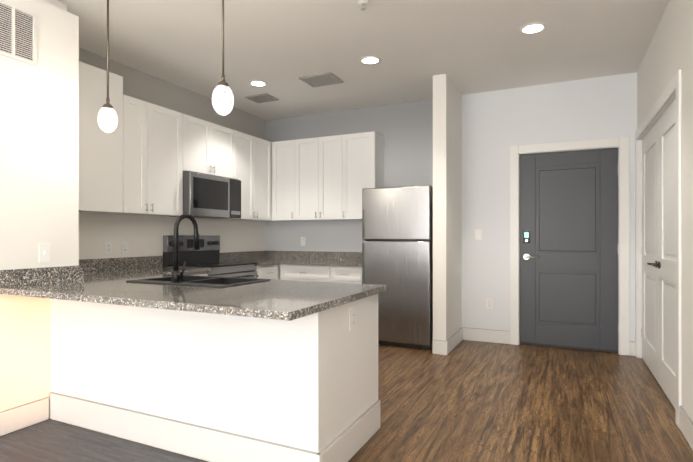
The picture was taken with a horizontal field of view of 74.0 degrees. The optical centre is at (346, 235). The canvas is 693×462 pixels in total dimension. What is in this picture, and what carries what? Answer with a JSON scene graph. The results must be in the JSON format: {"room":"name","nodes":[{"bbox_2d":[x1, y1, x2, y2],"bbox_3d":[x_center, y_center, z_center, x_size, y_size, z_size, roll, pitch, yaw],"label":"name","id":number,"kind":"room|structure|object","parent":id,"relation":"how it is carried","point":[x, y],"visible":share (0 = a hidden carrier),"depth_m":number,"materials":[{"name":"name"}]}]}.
{"room":"kitchen","nodes":[
{"label":"kitchen","id":0,"kind":"room"},
{"bbox_2d":[0,0,78,417],"bbox_3d":[-3.386,-0.210,0.874,1.011,2.716,5.340,0,0,25],"label":"wall","id":1,"kind":"structure","parent":0,"point":[39,153],"depth_m":2.83,"materials":[{"name":"white paint"}]},
{"bbox_2d":[0,0,36,65],"bbox_3d":[-1.958,-1.198,2.700,0.014,0.315,0.262,0,0,25],"label":"air vent","id":2,"kind":"object","parent":1,"relation":"in","point":[18,33],"visible":1,"depth_m":2.73,"materials":[{"name":"white metal"}]},
{"bbox_2d":[0,397,48,435],"bbox_3d":[-2.966,1.079,0.563,0.013,0.138,5.138,0,0,25],"label":"baseboard","id":3,"kind":"structure","parent":1,"relation":"attached to","point":[22,416],"depth_m":2.75,"materials":[{"name":"white paint"}]},
{"bbox_2d":[39,244,50,261],"bbox_3d":[-1.877,0.106,2.866,0.018,0.116,0.072,0,0,25],"label":"light switch","id":4,"kind":"object","parent":1,"relation":"attached to","point":[44,252],"visible":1,"depth_m":2.86,"materials":[{"name":"white plastic"}]},
{"bbox_2d":[79,48,265,259],"bbox_3d":[-1.896,-0.208,4.865,0.300,2.716,3.150,0,0,25],"label":"wall","id":5,"kind":"structure","parent":0,"point":[142,235],"depth_m":4.57,"materials":[{"name":"paint"}]},
{"bbox_2d":[79,61,122,212],"bbox_3d":[-2.138,-0.768,3.663,0.285,1.145,0.725,0,0,25],"label":"upper cabinet","id":6,"kind":"object","parent":5,"relation":"attached to","point":[100,152],"depth_m":3.67,"materials":[{"name":"white wood"}]},
{"bbox_2d":[105,241,111,253],"bbox_3d":[-2.102,0.105,4.064,0.009,0.116,0.072,0,0,25],"label":"electrical outlet","id":7,"kind":"object","parent":5,"relation":"attached to","point":[108,247],"visible":1,"depth_m":4.06,"materials":[{"name":"white plastic"}]},
{"bbox_2d":[122,241,128,253],"bbox_3d":[-2.030,0.105,4.218,0.009,0.116,0.072,0,0,25],"label":"electrical outlet","id":8,"kind":"object","parent":5,"relation":"attached to","point":[125,247],"visible":1,"depth_m":4.22,"materials":[{"name":"white plastic"}]},
{"bbox_2d":[102,94,154,215],"bbox_3d":[-1.942,-0.696,4.077,0.285,1.000,0.312,0,0,25],"label":"upper cabinet","id":9,"kind":"object","parent":5,"relation":"attached to","point":[142,157],"depth_m":4.03,"materials":[{"name":"white wood"}]},
{"bbox_2d":[155,105,190,215],"bbox_3d":[-1.812,-0.696,4.353,0.285,1.000,0.538,0,0,25],"label":"upper cabinet","id":10,"kind":"object","parent":5,"relation":"attached to","point":[172,128],"depth_m":4.35,"materials":[{"name":"white wood"}]},
{"bbox_2d":[191,116,234,178],"bbox_3d":[-1.555,-0.918,4.897,0.285,0.555,0.786,0,0,25],"label":"upper cabinet","id":11,"kind":"object","parent":5,"relation":"attached to","point":[212,145],"depth_m":4.86,"materials":[{"name":"white wood"}]},
{"bbox_2d":[171,171,240,218],"bbox_3d":[-1.512,-0.414,4.877,0.380,0.438,0.776,0,0,25],"label":"microwave","id":12,"kind":"object","parent":11,"relation":"attached to","point":[210,196],"visible":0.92,"depth_m":4.71,"materials":[{"name":"grey metal"}]},
{"bbox_2d":[224,130,270,220],"bbox_3d":[-1.247,-0.695,5.550,0.285,1.000,0.777,0,0,25],"label":"upper cabinet","id":13,"kind":"object","parent":5,"relation":"attached to","point":[252,154],"depth_m":5.50,"materials":[{"name":"white wood"}]},
{"bbox_2d":[0,340,692,461],"bbox_3d":[-0.901,1.209,1.608,4.878,0.120,8.790,0,0,25],"label":"floor","id":14,"kind":"structure","parent":0,"point":[469,401],"depth_m":2.91,"materials":[{"name":"brown wood"}]},
{"bbox_2d":[50,299,117,436],"bbox_3d":[-1.420,0.740,3.118,0.625,0.818,0.768,0,0,25],"label":"base cabinet","id":15,"kind":"object","parent":14,"relation":"on","point":[84,335],"depth_m":2.76,"materials":[{"name":"white"}]},
{"bbox_2d":[0,258,387,320],"bbox_3d":[-1.192,0.263,2.860,2.679,0.134,1.110,0,0,25],"label":"countertop","id":16,"kind":"structure","parent":15,"relation":"on","point":[103,280],"depth_m":2.53,"materials":[{"name":"grey stone"}]},
{"bbox_2d":[171,214,199,282],"bbox_3d":[-0.997,0.074,2.912,0.112,0.428,0.228,0,0,25],"label":"faucet","id":17,"kind":"object","parent":16,"relation":"on","point":[177,274],"visible":1,"depth_m":2.84,"materials":[{"name":"black metal"}]},
{"bbox_2d":[126,275,270,286],"bbox_3d":[-0.966,0.393,3.021,0.784,0.207,0.494,0,0,25],"label":"sink","id":18,"kind":"object","parent":16,"relation":"in","point":[205,281],"visible":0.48,"depth_m":3.11,"materials":[{"name":"grey metal"}]},
{"bbox_2d":[118,305,177,452],"bbox_3d":[-0.989,0.740,2.914,0.570,0.818,0.768,0,0,25],"label":"base cabinet","id":19,"kind":"object","parent":14,"relation":"on","point":[147,337],"depth_m":2.53,"materials":[{"name":"white"}]},
{"bbox_2d":[183,271,207,275],"bbox_3d":[-1.726,0.741,4.156,0.608,0.818,0.694,0,0,25],"label":"base cabinet","id":20,"kind":"object","parent":14,"relation":"on","point":[197,273],"depth_m":4.24,"materials":[{"name":"white wood"}]},
{"bbox_2d":[79,259,95,262],"bbox_3d":[-2.003,0.263,3.509,0.660,0.134,0.450,0,0,25],"label":"countertop","id":21,"kind":"structure","parent":20,"relation":"on","point":[82,260],"depth_m":3.87,"materials":[{"name":"grey stone"}]},
{"bbox_2d":[104,256,162,258],"bbox_3d":[-1.711,0.264,4.127,0.660,0.134,0.738,0,0,25],"label":"countertop","id":22,"kind":"structure","parent":20,"relation":"on","point":[144,257],"depth_m":4.38,"materials":[{"name":"grey stone"}]},
{"bbox_2d":[163,236,258,277],"bbox_3d":[-1.382,0.573,4.815,0.647,1.154,0.774,0,0,25],"label":"range","id":23,"kind":"object","parent":14,"relation":"on","point":[207,254],"visible":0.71,"depth_m":4.83,"materials":[{"name":"grey metal"}]},
{"bbox_2d":[178,310,245,461],"bbox_3d":[-0.582,0.740,2.722,0.570,0.818,0.768,0,0,25],"label":"base cabinet","id":24,"kind":"object","parent":14,"relation":"on","point":[209,387],"depth_m":2.34,"materials":[{"name":"white"}]},
{"bbox_2d":[255,264,278,279],"bbox_3d":[-1.161,0.741,5.353,0.608,0.818,0.369,0,0,25],"label":"base cabinet","id":25,"kind":"object","parent":14,"relation":"on","point":[269,272],"depth_m":5.24,"materials":[{"name":"white wood"}]},
{"bbox_2d":[220,251,279,262],"bbox_3d":[-1.152,0.264,5.343,0.634,0.134,0.364,0,0,25],"label":"countertop","id":26,"kind":"structure","parent":25,"relation":"on","point":[260,256],"depth_m":5.80,"materials":[{"name":"grey stone"}]},
{"bbox_2d":[280,251,361,262],"bbox_3d":[-0.465,0.264,5.575,1.678,0.134,0.640,0,0,25],"label":"countertop","id":27,"kind":"structure","parent":25,"relation":"on","point":[285,256],"depth_m":5.76,"materials":[{"name":"grey stone"}]},
{"bbox_2d":[246,294,379,461],"bbox_3d":[-0.198,0.740,2.541,0.518,0.818,0.768,0,0,25],"label":"base cabinet","id":28,"kind":"object","parent":14,"relation":"on","point":[312,380],"depth_m":2.20,"materials":[{"name":"white"}]},
{"bbox_2d":[349,307,355,330],"bbox_3d":[0.033,0.435,2.412,0.009,0.116,0.072,0,0,25],"label":"outlet","id":29,"kind":"object","parent":28,"relation":"attached to","point":[352,318],"visible":1,"depth_m":2.40,"materials":[{"name":"white plastic"}]},
{"bbox_2d":[280,264,361,283],"bbox_3d":[-0.190,0.741,5.445,1.066,0.818,0.639,0,0,25],"label":"base cabinet","id":30,"kind":"object","parent":14,"relation":"on","point":[340,274],"visible":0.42,"depth_m":5.18,"materials":[{"name":"white wood"}]},
{"bbox_2d":[362,185,432,349],"bbox_3d":[0.635,0.322,5.027,0.739,1.656,0.654,0,0,25],"label":"fridge","id":31,"kind":"object","parent":14,"relation":"on","point":[397,243],"visible":0.71,"depth_m":4.71,"materials":[{"name":"grey metal"}]},
{"bbox_2d":[57,0,668,119],"bbox_3d":[-0.901,-1.627,1.609,4.878,0.120,8.790,0,0,25],"label":"ceiling","id":32,"kind":"structure","parent":0,"point":[280,47],"depth_m":3.74,"materials":[{"name":"white paint"}]},
{"bbox_2d":[97,0,117,132],"bbox_3d":[-1.478,-1.102,2.849,0.124,0.928,0.124,0,0,25],"label":"pendant light","id":33,"kind":"object","parent":32,"relation":"hanging from","point":[107,117],"visible":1,"depth_m":2.83,"materials":[{"name":"white glass"}]},
{"bbox_2d":[212,0,233,115],"bbox_3d":[-0.655,-1.102,2.438,0.124,0.928,0.124,0,0,25],"label":"pendant light","id":34,"kind":"object","parent":32,"relation":"hanging from","point":[222,99],"visible":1,"depth_m":2.41,"materials":[{"name":"white glass"}]},
{"bbox_2d":[249,80,267,86],"bbox_3d":[-0.907,-1.562,4.722,0.194,0.008,0.194,0,0,25],"label":"recessed light","id":35,"kind":"object","parent":32,"relation":"in","point":[257,83],"visible":1,"depth_m":4.71,"materials":[{"name":"white paint"}]},
{"bbox_2d":[244,93,278,102],"bbox_3d":[-0.959,-1.559,5.214,0.300,0.012,0.260,0,0,25],"label":"ceiling vent","id":36,"kind":"object","parent":32,"relation":"in","point":[262,98],"visible":0.98,"depth_m":5.21,"materials":[{"name":"silver metal"}]},
{"bbox_2d":[298,72,343,87],"bbox_3d":[-0.250,-1.560,4.606,0.360,0.012,0.300,0,0,25],"label":"ceiling vent","id":37,"kind":"object","parent":32,"relation":"in","point":[323,79],"visible":1,"depth_m":4.59,"materials":[{"name":"silver metal"}]},
{"bbox_2d":[358,0,367,10],"bbox_3d":[0.111,-1.542,3.080,0.072,0.050,0.072,0,0,25],"label":"sprinkler","id":38,"kind":"object","parent":32,"relation":"attached to","point":[362,3],"visible":1,"depth_m":3.07,"materials":[{"name":"white metal"}]},
{"bbox_2d":[359,56,380,64],"bbox_3d":[0.212,-1.562,4.100,0.194,0.008,0.194,0,0,25],"label":"recessed light","id":39,"kind":"object","parent":32,"relation":"in","point":[369,60],"visible":1,"depth_m":4.10,"materials":[{"name":"white paint"}]},
{"bbox_2d":[519,22,546,34],"bbox_3d":[1.406,-1.562,3.470,0.194,0.008,0.194,0,0,25],"label":"recessed light","id":40,"kind":"object","parent":32,"relation":"in","point":[532,28],"visible":1,"depth_m":3.46,"materials":[{"name":"white paint"}]},
{"bbox_2d":[433,74,461,340],"bbox_3d":[1.061,-0.208,4.800,0.132,2.716,0.742,0,0,25],"label":"wall","id":41,"kind":"structure","parent":0,"point":[447,210],"depth_m":4.49,"materials":[{"name":"white paint"}]},
{"bbox_2d":[444,327,462,354],"bbox_3d":[1.122,1.081,4.763,0.018,0.138,0.755,0,0,25],"label":"baseboard","id":42,"kind":"structure","parent":41,"relation":"attached to","point":[456,338],"depth_m":4.66,"materials":[{"name":"white paint"}]},
{"bbox_2d":[266,72,636,341],"bbox_3d":[0.775,-0.208,5.511,4.578,2.716,0.300,0,0,25],"label":"wall","id":43,"kind":"structure","parent":0,"point":[496,124],"depth_m":5.01,"materials":[{"name":"white paint"}]},
{"bbox_2d":[301,237,305,245],"bbox_3d":[-0.565,0.071,5.972,0.072,0.116,0.009,0,0,25],"label":"outlet","id":44,"kind":"object","parent":43,"relation":"attached to","point":[303,241],"visible":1,"depth_m":5.97,"materials":[{"name":"white plastic"}]},
{"bbox_2d":[265,131,383,221],"bbox_3d":[-0.388,-0.695,5.718,1.694,1.000,0.316,0,0,25],"label":"upper cabinet","id":45,"kind":"object","parent":43,"relation":"attached to","point":[327,178],"visible":0.94,"depth_m":5.53,"materials":[{"name":"white wood"}]},
{"bbox_2d":[475,229,481,239],"bbox_3d":[1.440,-0.013,5.021,0.072,0.116,0.018,0,0,25],"label":"light switch","id":46,"kind":"object","parent":43,"relation":"attached to","point":[478,234],"visible":1,"depth_m":5.02,"materials":[{"name":"white plastic"}]},
{"bbox_2d":[463,327,509,343],"bbox_3d":[1.511,1.081,4.987,0.494,0.138,0.017,0,0,25],"label":"baseboard","id":47,"kind":"structure","parent":43,"relation":"attached to","point":[472,334],"depth_m":4.98,"materials":[{"name":"white paint"}]},
{"bbox_2d":[486,298,492,308],"bbox_3d":[1.546,0.733,4.976,0.072,0.116,0.009,0,0,25],"label":"outlet","id":48,"kind":"object","parent":43,"relation":"attached to","point":[489,303],"visible":1,"depth_m":4.97,"materials":[{"name":"white plastic"}]},
{"bbox_2d":[520,148,617,352],"bbox_3d":[2.243,0.141,4.678,0.906,2.005,0.106,0,0,25],"label":"entry door","id":49,"kind":"structure","parent":43,"relation":"in","point":[569,249],"depth_m":4.68,"materials":[{"name":"grey paint"}]},
{"bbox_2d":[510,137,629,355],"bbox_3d":[2.246,0.098,4.688,1.090,2.104,0.101,0,0,25],"label":"door frame","id":50,"kind":"structure","parent":43,"relation":"attached to","point":[622,144],"depth_m":4.52,"materials":[{"name":"white paint"}]},
{"bbox_2d":[637,0,692,420],"bbox_3d":[1.169,-0.210,0.631,0.300,2.716,8.790,0,0,25],"label":"wall","id":51,"kind":"structure","parent":0,"point":[668,55],"depth_m":2.70,"materials":[{"name":"white paint"}]},
{"bbox_2d":[641,100,675,409],"bbox_3d":[2.409,0.120,3.571,0.092,2.042,1.678,0,0,25],"label":"closet doors","id":52,"kind":"structure","parent":51,"relation":"in","point":[658,248],"depth_m":3.49,"materials":[{"name":"white paint"}]},
{"bbox_2d":[635,69,681,427],"bbox_3d":[2.417,0.078,3.567,0.086,2.143,1.861,0,0,25],"label":"trim","id":53,"kind":"structure","parent":51,"relation":"attached to","point":[671,93],"depth_m":2.82,"materials":[{"name":"white paint"}]},
{"bbox_2d":[679,406,692,449],"bbox_3d":[0.568,1.079,-0.268,0.018,0.138,6.652,0,0,25],"label":"baseboard","id":54,"kind":"structure","parent":51,"relation":"attached to","point":[685,422],"depth_m":2.58,"materials":[{"name":"white paint"}]}
]}

